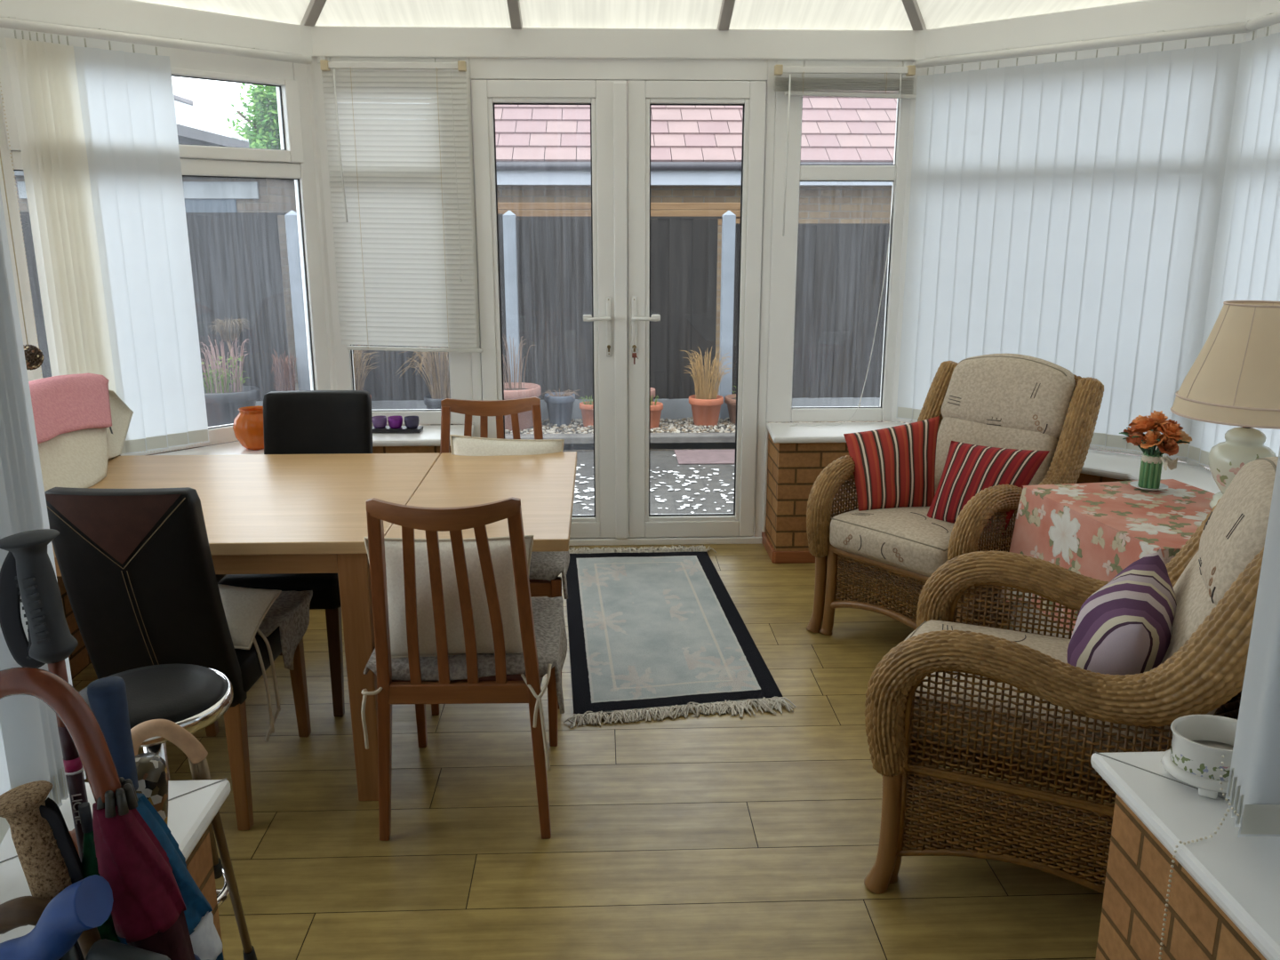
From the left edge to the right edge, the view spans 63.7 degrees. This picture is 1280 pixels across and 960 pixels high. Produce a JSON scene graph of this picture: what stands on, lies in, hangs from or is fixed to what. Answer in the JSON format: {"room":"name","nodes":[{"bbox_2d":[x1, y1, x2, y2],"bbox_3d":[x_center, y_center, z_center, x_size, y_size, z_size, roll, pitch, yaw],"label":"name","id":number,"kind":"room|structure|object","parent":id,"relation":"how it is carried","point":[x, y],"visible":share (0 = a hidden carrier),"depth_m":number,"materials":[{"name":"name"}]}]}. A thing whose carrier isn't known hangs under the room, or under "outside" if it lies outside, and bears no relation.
{"room":"sunroom","nodes":[
{"label":"sunroom","id":0,"kind":"room"},
{"bbox_2d":[56,446,451,958],"bbox_3d":[-1.486,0.762,2.081,1.610,0.572,5.980,-1,14,-2],"label":"wall","id":1,"kind":"structure","parent":0,"point":[199,863],"depth_m":3.47,"materials":[{"name":"brick"}]},
{"bbox_2d":[0,27,330,455],"bbox_3d":[-1.891,-0.939,4.213,0.086,1.633,1.287,13,19,41],"label":"window","id":2,"kind":"structure","parent":1,"relation":"in","point":[294,160],"depth_m":4.34,"materials":[{"name":"white plastic"}]},
{"bbox_2d":[0,0,302,55],"bbox_3d":[-1.909,-1.782,4.019,0.138,0.123,1.337,13,19,41],"label":"beam","id":3,"kind":"structure","parent":2,"relation":"on","point":[124,16],"depth_m":3.98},
{"bbox_2d":[0,16,325,455],"bbox_3d":[-1.800,-0.933,4.176,0.066,1.600,1.300,13,19,41],"label":"vertical blind","id":4,"kind":"object","parent":2,"relation":"attached to","point":[97,127],"visible":0.87,"depth_m":3.93,"materials":[{"name":"beige fabric"}]},
{"bbox_2d":[0,424,473,943],"bbox_3d":[-1.438,0.477,1.981,1.584,0.030,5.920,-1,14,-2],"label":"sill","id":5,"kind":"structure","parent":1,"relation":"on","point":[189,815],"depth_m":1.70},
{"bbox_2d":[0,139,34,381],"bbox_3d":[-2.308,-0.820,3.737,0.083,1.633,0.083,2,14,9],"label":"post","id":6,"kind":"object","parent":5,"relation":"on","point":[30,373],"visible":0.21,"depth_m":3.73,"materials":[{"name":"white plastic"}]},
{"bbox_2d":[232,405,263,449],"bbox_3d":[-1.620,-0.218,4.343,0.175,0.170,0.175,-1,14,-2],"label":"vase","id":7,"kind":"object","parent":5,"relation":"on","point":[248,425],"visible":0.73,"depth_m":4.28,"materials":[{"name":"orange ceramic"}]},
{"bbox_2d":[306,56,337,390],"bbox_3d":[-1.435,-1.057,4.687,0.083,1.633,0.083,2,14,9],"label":"post","id":8,"kind":"object","parent":5,"relation":"on","point":[310,68],"visible":0.31,"depth_m":4.62,"materials":[{"name":"white plastic"}]},
{"bbox_2d":[313,56,473,424],"bbox_3d":[-1.111,-1.060,4.699,0.650,1.633,0.070,-1,14,-2],"label":"window","id":9,"kind":"structure","parent":1,"relation":"in","point":[460,363],"depth_m":4.76,"materials":[{"name":"white plastic"}]},
{"bbox_2d":[320,59,482,352],"bbox_3d":[-1.046,-1.190,4.574,0.645,1.254,0.061,-1,14,-2],"label":"blind","id":10,"kind":"object","parent":9,"relation":"attached to","point":[400,188],"visible":1,"depth_m":4.58,"materials":[{"name":"beige plastic"}]},
{"bbox_2d":[471,80,628,538],"bbox_3d":[-0.397,-0.734,4.770,0.681,2.097,0.126,-1,14,-2],"label":"door","id":11,"kind":"structure","parent":1,"relation":"in","point":[606,99],"depth_m":4.70,"materials":[{"name":"white plastic"}]},
{"bbox_2d":[148,373,904,455],"bbox_3d":[-0.722,-2.911,18.647,32.000,0.160,22.380,-1,14,-2],"label":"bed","id":12,"kind":"object","parent":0,"point":[296,384],"depth_m":7.82,"materials":[{"name":"stone"}]},
{"bbox_2d":[19,211,52,378],"bbox_3d":[-5.481,-1.275,8.335,1.725,1.730,0.042,-1,14,-2],"label":"fence panel","id":13,"kind":"object","parent":12,"relation":"on","point":[25,220],"visible":0.03,"depth_m":8.28,"materials":[{"name":"wood"}]},
{"bbox_2d":[13,170,297,383],"bbox_3d":[-4.798,-2.223,11.364,2.500,2.260,3.120,-1,14,-2],"label":"outbuilding","id":14,"kind":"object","parent":12,"relation":"on","point":[201,194],"visible":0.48,"depth_m":9.81,"materials":[{"name":"grey brick"}]},
{"bbox_2d":[173,94,249,147],"bbox_3d":[-8.104,-4.081,15.331,2.000,3.940,9.400,-1,14,-4],"label":"outbuilding","id":15,"kind":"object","parent":12,"relation":"on","point":[187,114],"visible":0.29,"depth_m":17.91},
{"bbox_2d":[185,212,288,406],"bbox_3d":[-3.674,-1.290,8.402,1.702,1.725,0.042,-1,14,-2],"label":"fence panel","id":16,"kind":"object","parent":12,"relation":"on","point":[236,257],"visible":0.21,"depth_m":8.33,"materials":[{"name":"wood"}]},
{"bbox_2d":[226,83,280,149],"bbox_3d":[-8.299,-7.159,23.967,2.190,5.546,3.786,4,15,15],"label":"tree","id":17,"kind":"object","parent":12,"relation":"on","point":[265,133],"visible":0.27,"depth_m":23.17,"materials":[{"name":"green plant"}]},
{"bbox_2d":[271,349,297,391],"bbox_3d":[-2.887,-0.755,8.392,0.215,0.624,0.212,0,14,2],"label":"shrub","id":18,"kind":"object","parent":12,"relation":"on","point":[284,375],"visible":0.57,"depth_m":8.32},
{"bbox_2d":[284,210,310,390],"bbox_3d":[-2.768,-1.262,8.425,0.100,1.821,0.100,-1,14,-2],"label":"fence post","id":19,"kind":"object","parent":12,"relation":"on","point":[291,218],"visible":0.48,"depth_m":8.33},
{"bbox_2d":[352,214,507,409],"bbox_3d":[-1.901,-1.301,8.470,1.630,1.715,0.042,-1,14,-2],"label":"fence panel","id":20,"kind":"object","parent":12,"relation":"on","point":[388,390],"visible":0.12,"depth_m":8.56,"materials":[{"name":"wood"}]},
{"bbox_2d":[159,432,735,453],"bbox_3d":[-0.295,-0.288,7.839,12.000,0.115,0.120,-1,14,-2],"label":"kerb","id":21,"kind":"object","parent":12,"relation":"on","point":[570,439],"depth_m":7.80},
{"bbox_2d":[502,210,520,382],"bbox_3d":[-1.049,-1.278,8.489,0.100,1.821,0.100,-1,14,-2],"label":"fence post","id":22,"kind":"object","parent":12,"relation":"on","point":[509,219],"visible":0.67,"depth_m":8.37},
{"bbox_2d":[516,216,721,420],"bbox_3d":[-0.166,-1.308,8.537,1.662,1.695,0.042,-1,14,-2],"label":"fence panel","id":23,"kind":"object","parent":12,"relation":"on","point":[555,252],"visible":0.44,"depth_m":8.48,"materials":[{"name":"wood"}]},
{"bbox_2d":[497,202,740,225],"bbox_3d":[-0.412,-1.476,8.935,2.570,1.788,0.110,-1,14,-2],"label":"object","id":24,"kind":"object","parent":12,"relation":"on","point":[519,209],"visible":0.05,"depth_m":8.69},
{"bbox_2d":[372,416,909,433],"bbox_3d":[-0.765,-0.414,8.274,6.930,0.025,0.822,-1,14,-2],"label":"gravel","id":25,"kind":"object","parent":12,"relation":"on","point":[688,422],"visible":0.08,"depth_m":8.29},
{"bbox_2d":[200,336,260,427],"bbox_3d":[-3.237,-0.728,7.988,0.567,0.766,0.463,-1,14,-2],"label":"planter","id":26,"kind":"object","parent":25,"relation":"on","point":[223,400],"visible":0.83,"depth_m":7.88,"materials":[{"name":"plastic"}]},
{"bbox_2d":[208,317,251,384],"bbox_3d":[-3.273,-0.863,8.281,0.299,0.890,0.295,7,16,26],"label":"shrub","id":27,"kind":"object","parent":25,"relation":"on","point":[228,331],"visible":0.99,"depth_m":8.18,"materials":[{"name":"brown plant"}]},
{"bbox_2d":[352,344,377,399],"bbox_3d":[-2.330,-0.767,8.271,0.512,0.705,0.494,-3,14,-11],"label":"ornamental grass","id":28,"kind":"object","parent":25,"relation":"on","point":[356,355],"depth_m":8.26,"materials":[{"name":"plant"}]},
{"bbox_2d":[395,345,454,424],"bbox_3d":[-1.589,-0.784,8.257,0.694,0.745,0.737,-1,14,-2],"label":"flower pot","id":29,"kind":"object","parent":25,"relation":"on","point":[441,391],"visible":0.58,"depth_m":8.18,"materials":[{"name":"plastic"}]},
{"bbox_2d":[502,334,541,431],"bbox_3d":[-1.015,-0.789,8.242,0.441,0.762,0.441,-1,14,-2],"label":"terracotta pot","id":30,"kind":"object","parent":25,"relation":"on","point":[512,390],"visible":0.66,"depth_m":8.19,"materials":[{"name":"ceramic"}]},
{"bbox_2d":[541,389,578,426],"bbox_3d":[-0.648,-0.594,8.461,0.321,0.277,0.334,-1,14,-2],"label":"flower pot","id":31,"kind":"object","parent":25,"relation":"on","point":[559,404],"visible":1,"depth_m":8.38,"materials":[{"name":"grey ceramic"}]},
{"bbox_2d":[681,346,731,427],"bbox_3d":[0.530,-0.756,8.364,0.424,0.639,0.421,-1,14,-2],"label":"terracotta pot","id":32,"kind":"object","parent":25,"relation":"on","point":[706,407],"visible":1,"depth_m":8.32,"materials":[{"name":"ceramic"}]},
{"bbox_2d":[431,81,896,372],"bbox_3d":[1.558,-3.796,13.681,8.004,4.186,6.355,-1,14,-2],"label":"garage","id":33,"kind":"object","parent":12,"relation":"on","point":[543,151],"visible":0.18,"depth_m":10.91,"materials":[{"name":"brick"}]},
{"bbox_2d":[719,210,735,419],"bbox_3d":[0.720,-1.295,8.555,0.100,1.821,0.100,-1,14,-2],"label":"fence post","id":34,"kind":"object","parent":12,"relation":"on","point":[728,219],"visible":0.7,"depth_m":8.47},
{"bbox_2d":[731,223,889,407],"bbox_3d":[1.617,-1.298,8.610,1.692,1.640,0.042,-1,14,-2],"label":"fence panel","id":35,"kind":"object","parent":12,"relation":"on","point":[841,267],"visible":0.35,"depth_m":8.57,"materials":[{"name":"wood"}]},
{"bbox_2d":[72,544,1114,959],"bbox_3d":[-0.025,1.076,2.294,4.900,0.140,6.172,-1,14,-2],"label":"floor","id":36,"kind":"structure","parent":0,"point":[725,836],"depth_m":2.62,"materials":[{"name":"brown wood"}]},
{"bbox_2d":[78,664,232,959],"bbox_3d":[-0.936,0.719,2.039,0.299,0.676,0.299,-1,14,-2],"label":"bar stool","id":37,"kind":"object","parent":36,"relation":"on","point":[192,697],"visible":0.38,"depth_m":1.94,"materials":[{"name":"black leather"}]},
{"bbox_2d":[109,426,225,582],"bbox_3d":[-1.664,0.217,3.496,0.539,0.946,0.435,-1,14,-2],"label":"leather chair","id":38,"kind":"object","parent":36,"relation":"on","point":[219,577],"visible":0.02,"depth_m":3.44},
{"bbox_2d":[37,389,133,491],"bbox_3d":[-1.807,-0.110,3.321,0.288,0.403,1.230,-1,14,-2],"label":"armchair","id":39,"kind":"object","parent":38,"relation":"on","point":[78,459],"visible":0.38,"depth_m":3.18,"materials":[{"name":"beige fabric"}]},
{"bbox_2d":[28,373,111,443],"bbox_3d":[-1.849,-0.228,3.259,0.236,0.173,0.683,-1,14,-2],"label":"towel","id":40,"kind":"object","parent":39,"relation":"on","point":[69,403],"visible":0.76,"depth_m":3.26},
{"bbox_2d":[44,487,311,830],"bbox_3d":[-1.176,0.407,2.734,0.360,0.946,0.697,0,14,1],"label":"leather chair","id":41,"kind":"object","parent":36,"relation":"on","point":[136,566],"visible":0.79,"depth_m":2.41,"materials":[{"name":"leather"}]},
{"bbox_2d":[217,584,281,649],"bbox_3d":[-1.087,0.357,2.692,0.249,0.145,0.168,1,14,5],"label":"cushion","id":42,"kind":"object","parent":41,"relation":"on","point":[244,608],"visible":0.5,"depth_m":2.67,"materials":[{"name":"beige fabric"}]},
{"bbox_2d":[253,590,312,741],"bbox_3d":[-1.177,0.507,2.876,0.469,0.316,0.350,0,14,1],"label":"throw","id":43,"kind":"object","parent":41,"relation":"on","point":[290,611],"visible":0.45,"depth_m":2.80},
{"bbox_2d":[130,719,257,959],"bbox_3d":[-0.839,0.724,1.988,0.149,0.700,0.278,-1,14,-2],"label":"cane","id":44,"kind":"object","parent":36,"relation":"on","point":[196,754],"visible":0.83,"depth_m":1.84,"materials":[{"name":"beige wood"}]},
{"bbox_2d":[217,390,372,716],"bbox_3d":[-1.134,0.217,3.495,0.390,0.946,0.689,-1,14,-3],"label":"leather chair","id":45,"kind":"object","parent":36,"relation":"on","point":[295,421],"visible":0.31,"depth_m":3.65,"materials":[{"name":"leather"}]},
{"bbox_2d":[51,451,576,800],"bbox_3d":[-0.996,0.397,3.175,1.592,0.750,1.030,-1,14,-2],"label":"dining table","id":46,"kind":"object","parent":36,"relation":"on","point":[264,514],"visible":0.63,"depth_m":2.96,"materials":[{"name":"brown wood"}]},
{"bbox_2d":[365,496,558,840],"bbox_3d":[-0.450,0.424,2.703,0.436,0.927,0.626,0,14,-1],"label":"dining chair","id":47,"kind":"object","parent":36,"relation":"on","point":[502,687],"visible":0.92,"depth_m":2.47,"materials":[{"name":"brown wood"}]},
{"bbox_2d":[360,596,567,771],"bbox_3d":[-0.444,0.529,2.771,0.494,0.274,0.532,-1,14,-2],"label":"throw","id":48,"kind":"object","parent":47,"relation":"on","point":[548,619],"visible":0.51,"depth_m":2.57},
{"bbox_2d":[363,535,533,658],"bbox_3d":[-0.462,0.292,2.545,0.408,0.328,0.118,-1,14,-2],"label":"cushion","id":49,"kind":"object","parent":48,"relation":"on","point":[500,547],"visible":0.49,"depth_m":2.50,"materials":[{"name":"beige fabric"}]},
{"bbox_2d":[431,396,561,715],"bbox_3d":[-0.496,0.224,3.504,0.436,0.927,0.626,-2,14,-7],"label":"dining chair","id":50,"kind":"object","parent":36,"relation":"on","point":[498,408],"visible":0.24,"depth_m":3.66,"materials":[{"name":"brown wood"}]},
{"bbox_2d":[528,551,569,599],"bbox_3d":[-0.481,0.285,3.438,0.491,0.125,0.438,-1,14,-2],"label":"throw","id":51,"kind":"object","parent":50,"relation":"on","point":[548,565],"visible":0.19,"depth_m":3.27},
{"bbox_2d":[449,434,564,455],"bbox_3d":[-0.460,0.010,3.601,0.393,0.343,0.126,-1,14,-2],"label":"cushion","id":52,"kind":"object","parent":51,"relation":"on","point":[464,445],"visible":0.24,"depth_m":3.57,"materials":[{"name":"beige fabric"}]},
{"bbox_2d":[563,544,795,727],"bbox_3d":[0.059,0.531,4.112,0.775,0.032,1.802,-1,14,-6],"label":"rug","id":53,"kind":"object","parent":36,"relation":"on","point":[657,630],"visible":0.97,"depth_m":3.84,"materials":[{"name":"fabric"}]},
{"bbox_2d":[806,353,1103,635],"bbox_3d":[1.164,0.082,3.852,0.882,1.049,0.718,-11,18,-38],"label":"wicker armchair","id":54,"kind":"object","parent":36,"relation":"on","point":[1007,401],"visible":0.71,"depth_m":3.77,"materials":[{"name":"wicker"}]},
{"bbox_2d":[843,416,939,511],"bbox_3d":[0.921,-0.067,3.831,0.359,0.360,0.157,5,15,20],"label":"cushion","id":55,"kind":"object","parent":54,"relation":"on","point":[894,467],"visible":0.98,"depth_m":3.79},
{"bbox_2d":[829,506,1015,576],"bbox_3d":[1.065,0.189,3.796,0.626,0.169,0.534,-11,18,-38],"label":"seat cushion","id":56,"kind":"object","parent":54,"relation":"on","point":[903,541],"depth_m":3.62,"materials":[{"name":"fabric"}]},
{"bbox_2d":[927,440,1049,535],"bbox_3d":[1.208,0.026,3.606,0.371,0.290,0.172,12,18,39],"label":"cushion","id":57,"kind":"object","parent":54,"relation":"on","point":[969,468],"visible":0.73,"depth_m":3.58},
{"bbox_2d":[934,416,1059,495],"bbox_3d":[1.351,-0.075,3.969,0.212,0.358,0.506,-11,18,-38],"label":"cushion","id":58,"kind":"object","parent":54,"relation":"on","point":[1018,433],"depth_m":3.88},
{"bbox_2d":[940,353,1075,439],"bbox_3d":[1.419,-0.322,3.964,0.222,0.320,0.523,-11,18,-38],"label":"cushion","id":59,"kind":"object","parent":54,"relation":"on","point":[992,396],"depth_m":3.89,"materials":[{"name":"fabric"}]},
{"bbox_2d":[864,456,1278,894],"bbox_3d":[1.039,0.435,2.440,0.882,1.049,0.718,6,15,24],"label":"wicker armchair","id":60,"kind":"object","parent":36,"relation":"on","point":[1008,704],"visible":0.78,"depth_m":2.25,"materials":[{"name":"wicker"}]},
{"bbox_2d":[904,619,1159,780],"bbox_3d":[0.924,0.510,2.514,0.626,0.169,0.534,6,15,24],"label":"seat cushion","id":61,"kind":"object","parent":60,"relation":"on","point":[1055,647],"depth_m":2.33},
{"bbox_2d":[1066,547,1176,675],"bbox_3d":[1.087,0.338,2.317,0.212,0.310,0.348,8,16,30],"label":"cushion","id":62,"kind":"object","parent":60,"relation":"on","point":[1124,627],"visible":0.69,"depth_m":2.23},
{"bbox_2d":[1154,549,1216,736],"bbox_3d":[1.257,0.339,2.310,0.212,0.358,0.506,6,15,24],"label":"cushion","id":63,"kind":"object","parent":60,"relation":"on","point":[1195,590],"depth_m":2.20,"materials":[{"name":"fabric"}]},
{"bbox_2d":[1198,456,1278,605],"bbox_3d":[1.336,0.116,2.216,0.222,0.320,0.523,6,15,24],"label":"cushion","id":64,"kind":"object","parent":60,"relation":"on","point":[1235,532],"depth_m":2.12,"materials":[{"name":"fabric"}]},
{"bbox_3d":[1.564,0.433,3.151,0.508,0.692,0.643,-2,14,-9],"label":"side table","id":65,"kind":"object","parent":36,"relation":"on","visible":0},
{"bbox_2d":[1010,519,1181,638],"bbox_3d":[1.566,0.376,3.138,0.556,0.583,0.692,-2,14,-9],"label":"tablecloth","id":66,"kind":"object","parent":65,"relation":"on","point":[1019,604],"visible":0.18,"depth_m":3.31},
{"bbox_2d":[1000,479,1215,632],"bbox_3d":[1.566,0.284,3.113,0.621,0.404,0.760,-2,14,-9],"label":"tablecloth","id":67,"kind":"object","parent":66,"relation":"on","point":[1055,524],"visible":0.44,"depth_m":3.09,"materials":[{"name":"fabric"}]},
{"bbox_2d":[1129,480,1167,490],"bbox_3d":[1.630,0.022,3.304,0.112,0.012,0.112,-1,14,-2],"label":"saucer","id":68,"kind":"object","parent":67,"relation":"on","point":[1134,484],"visible":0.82,"depth_m":3.30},
{"bbox_2d":[1119,410,1191,488],"bbox_3d":[1.634,-0.098,3.272,0.215,0.246,0.209,-1,14,-2],"label":"bouquet","id":69,"kind":"object","parent":68,"relation":"on","point":[1152,460],"visible":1,"depth_m":3.23,"materials":[{"name":"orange plant"}]},
{"bbox_2d":[1170,300,1279,508],"bbox_3d":[1.770,-0.207,2.994,0.406,0.607,0.406,-10,17,-34],"label":"table lamp","id":70,"kind":"object","parent":67,"relation":"on","point":[1234,380],"visible":0.85,"depth_m":2.88,"materials":[{"name":"fabric"}]},
{"bbox_3d":[-0.541,0.982,1.328,0.264,0.510,0.264,-1,14,-2],"label":"umbrella stand","id":71,"kind":"object","parent":36,"relation":"on","visible":0},
{"bbox_2d":[0,780,84,959],"bbox_3d":[-0.620,0.731,1.221,0.172,0.812,0.064,-1,14,-2],"label":"trekking pole","id":72,"kind":"object","parent":71,"relation":"in","point":[47,853],"visible":0.77,"depth_m":1.12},
{"bbox_2d":[0,528,87,862],"bbox_3d":[-0.653,0.595,1.234,0.063,1.108,0.110,-12,18,-39],"label":"trekking pole","id":73,"kind":"object","parent":71,"relation":"in","point":[27,572],"visible":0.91,"depth_m":1.12,"materials":[{"name":"black rubber"}]},
{"bbox_2d":[0,896,101,959],"bbox_3d":[-0.637,0.787,1.205,0.200,0.710,0.053,-5,15,-21],"label":"stick","id":74,"kind":"object","parent":71,"relation":"in","point":[24,910],"visible":0.56,"depth_m":1.10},
{"bbox_2d":[0,874,170,959],"bbox_3d":[-0.590,0.764,1.130,0.183,0.748,0.107,-9,17,-33],"label":"umbrella","id":75,"kind":"object","parent":71,"relation":"in","point":[85,904],"visible":1,"depth_m":1.03,"materials":[{"name":"fabric"}]},
{"bbox_2d":[0,666,195,959],"bbox_3d":[-0.587,0.654,1.167,0.227,0.949,0.086,-4,15,-15],"label":"umbrella","id":76,"kind":"object","parent":71,"relation":"in","point":[148,908],"visible":0.97,"depth_m":1.09,"materials":[{"name":"red fabric"}]},
{"bbox_2d":[78,801,119,942],"bbox_3d":[-0.588,0.727,1.242,0.109,0.752,0.039,-1,14,-2],"label":"umbrella","id":77,"kind":"object","parent":71,"relation":"in","point":[107,931],"visible":0.3,"depth_m":1.15,"materials":[{"name":"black fabric"}]},
{"bbox_2d":[134,752,167,823],"bbox_3d":[-0.612,0.722,1.375,0.052,0.754,0.097,-11,18,-38],"label":"umbrella","id":78,"kind":"object","parent":71,"relation":"in","point":[152,773],"visible":0.41,"depth_m":1.30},
{"bbox_2d":[87,676,223,959],"bbox_3d":[-0.552,0.660,1.256,0.134,0.892,0.114,-1,14,-2],"label":"umbrella","id":79,"kind":"object","parent":71,"relation":"in","point":[107,696],"visible":0.36,"depth_m":1.19,"materials":[{"name":"blue fabric"}]},
{"bbox_2d":[134,0,1143,30],"bbox_3d":[-0.019,-2.003,2.696,4.620,0.934,3.540,-1,14,-2],"label":"ceiling","id":80,"kind":"structure","parent":0,"point":[747,14],"depth_m":4.38,"materials":[{"name":"beige paint"}]},
{"bbox_2d":[0,151,43,370],"bbox_3d":[-1.284,-1.021,1.978,0.053,1.627,0.052,-1,14,-2],"label":"ball","id":81,"kind":"object","parent":80,"relation":"hanging from","point":[34,356],"visible":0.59,"depth_m":2.15,"materials":[{"name":"gold metal"}]},
{"bbox_2d":[300,0,326,26],"bbox_3d":[-0.725,-2.109,3.204,0.046,0.958,2.818,-8,16,-30],"label":"bar","id":82,"kind":"object","parent":80,"relation":"attached to","point":[315,7],"visible":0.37,"depth_m":4.31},
{"bbox_2d":[506,0,522,29],"bbox_3d":[-0.503,-2.062,3.633,0.046,0.657,1.652,-1,14,-2],"label":"bar","id":83,"kind":"object","parent":80,"relation":"attached to","point":[513,5],"visible":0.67,"depth_m":4.34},
{"bbox_2d":[717,0,735,30],"bbox_3d":[0.392,-2.069,3.675,0.046,0.650,1.634,-1,14,-2],"label":"bar","id":84,"kind":"object","parent":80,"relation":"attached to","point":[727,6],"visible":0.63,"depth_m":4.37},
{"bbox_2d":[901,0,926,30],"bbox_3d":[0.629,-2.122,3.254,0.046,0.958,2.804,7,16,26],"label":"bar","id":85,"kind":"object","parent":80,"relation":"attached to","point":[912,9],"visible":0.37,"depth_m":4.39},
{"bbox_2d":[572,448,1210,514],"bbox_3d":[-0.010,1.615,0.672,32.000,0.100,14.720,-1,14,-2],"label":"gravel ground","id":86,"kind":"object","parent":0,"point":[660,460],"depth_m":6.77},
{"bbox_2d":[573,454,734,514],"bbox_3d":[0.011,0.101,6.498,2.733,0.006,2.470,-1,14,-2],"label":"pebbles","id":87,"kind":"object","parent":86,"relation":"on","point":[577,468],"visible":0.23,"depth_m":6.63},
{"bbox_2d":[674,448,735,464],"bbox_3d":[0.941,-0.175,7.601,1.350,0.012,0.450,-1,14,-2],"label":"paving slab","id":88,"kind":"object","parent":86,"relation":"on","point":[684,457],"visible":0.45,"depth_m":7.57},
{"bbox_2d":[765,432,1266,959],"bbox_3d":[1.536,0.734,2.194,1.620,0.572,5.980,-1,14,-2],"label":"wall","id":89,"kind":"structure","parent":0,"point":[1139,867],"depth_m":1.80,"materials":[{"name":"brick"}]},
{"bbox_2d":[459,57,776,545],"bbox_3d":[-0.092,-0.776,4.805,1.412,2.235,0.100,-1,14,-2],"label":"door frame","id":90,"kind":"structure","parent":89,"relation":"attached to","point":[477,68],"depth_m":4.58,"materials":[{"name":"white plastic"}]},
{"bbox_2d":[311,25,916,60],"bbox_3d":[-0.102,-1.913,4.542,2.720,0.123,0.138,-1,14,-2],"label":"beam","id":91,"kind":"structure","parent":90,"relation":"on","point":[327,41],"depth_m":4.48,"materials":[{"name":"plastic"}]},
{"bbox_2d":[627,80,766,537],"bbox_3d":[0.251,-0.740,4.794,0.613,2.097,0.126,-1,14,-2],"label":"door","id":92,"kind":"structure","parent":89,"relation":"in","point":[751,95],"depth_m":4.75,"materials":[{"name":"white plastic"}]},
{"bbox_2d":[761,531,815,563],"bbox_3d":[1.603,0.619,3.713,0.859,0.058,3.503,-7,15,-25],"label":"baseboard","id":93,"kind":"structure","parent":89,"relation":"attached to","point":[776,556],"depth_m":4.75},
{"bbox_2d":[765,59,912,422],"bbox_3d":[0.916,-1.079,4.775,0.633,1.633,0.070,-1,14,-2],"label":"window","id":94,"kind":"structure","parent":89,"relation":"in","point":[783,248],"depth_m":4.74,"materials":[{"name":"white plastic"}]},
{"bbox_2d":[773,64,916,426],"bbox_3d":[0.919,-1.034,4.676,0.663,1.591,0.090,-1,14,-2],"label":"blind","id":95,"kind":"object","parent":94,"relation":"attached to","point":[900,87],"visible":0.98,"depth_m":4.52,"materials":[{"name":"beige plastic"}]},
{"bbox_2d":[891,60,920,421],"bbox_3d":[1.233,-1.082,4.786,0.083,1.633,0.083,2,14,9],"label":"post","id":96,"kind":"object","parent":89,"relation":"on","point":[917,70],"visible":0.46,"depth_m":4.75,"materials":[{"name":"white plastic"}]},
{"bbox_2d":[766,422,1279,959],"bbox_3d":[1.490,0.449,2.090,1.594,0.030,5.920,-1,14,-2],"label":"sill","id":97,"kind":"structure","parent":89,"relation":"on","point":[1241,876],"depth_m":1.66,"materials":[{"name":"plastic"}]},
{"bbox_2d":[1160,714,1237,799],"bbox_3d":[0.980,0.470,1.753,0.168,0.091,0.144,-1,14,-2],"label":"bowl","id":98,"kind":"object","parent":97,"relation":"on","point":[1194,758],"visible":0.73,"depth_m":1.73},
{"bbox_2d":[899,32,1242,462],"bbox_3d":[1.745,-0.970,4.339,1.329,1.633,0.070,13,19,41],"label":"window","id":99,"kind":"structure","parent":89,"relation":"in","point":[1224,39],"depth_m":4.12,"materials":[{"name":"white plastic"}]},
{"bbox_2d":[896,20,1250,457],"bbox_3d":[1.692,-0.954,4.263,1.300,1.601,0.054,13,19,41],"label":"vertical blind","id":100,"kind":"object","parent":99,"relation":"attached to","point":[1066,213],"visible":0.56,"depth_m":4.17,"materials":[{"name":"fabric"}]},
{"bbox_2d":[925,0,1247,58],"bbox_3d":[1.756,-1.812,4.141,1.379,0.123,0.138,13,19,41],"label":"beam","id":101,"kind":"structure","parent":99,"relation":"on","point":[1145,16],"depth_m":4.06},
{"bbox_2d":[1186,11,1279,471],"bbox_3d":[2.200,-0.541,2.612,0.054,1.601,2.528,-1,14,-2],"label":"vertical blind","id":102,"kind":"object","parent":99,"relation":"attached to","point":[1246,263],"visible":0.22,"depth_m":3.63,"materials":[{"name":"fabric"}]},
{"bbox_3d":[0.046,-0.650,-1.399,10.000,5.400,0.200,-1,14,-2],"label":"wall","id":103,"kind":"structure","parent":0,"visible":0},
{"bbox_2d":[0,187,49,539],"bbox_3d":[-0.962,-0.156,1.481,0.089,0.511,0.131,-1,14,-2],"label":"vertical blind","id":104,"kind":"object","parent":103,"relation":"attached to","point":[23,508],"depth_m":1.52,"materials":[{"name":"fabric"}]},
{"bbox_2d":[0,695,68,807],"bbox_3d":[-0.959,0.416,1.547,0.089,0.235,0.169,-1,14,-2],"label":"vertical blind","id":105,"kind":"object","parent":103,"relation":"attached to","point":[30,748],"depth_m":1.59,"materials":[{"name":"fabric"}]},
{"bbox_3d":[1.759,-0.783,-0.007,1.240,0.138,2.480,-1,14,-2],"label":"beam","id":106,"kind":"structure","parent":0,"visible":0},
{"bbox_2d":[1158,448,1279,959],"bbox_3d":[0.958,0.153,0.594,0.220,1.969,1.913,-1,14,-2],"label":"vertical blind","id":107,"kind":"object","parent":106,"relation":"hanging from","point":[1253,785],"visible":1,"depth_m":1.53,"materials":[{"name":"fabric"}]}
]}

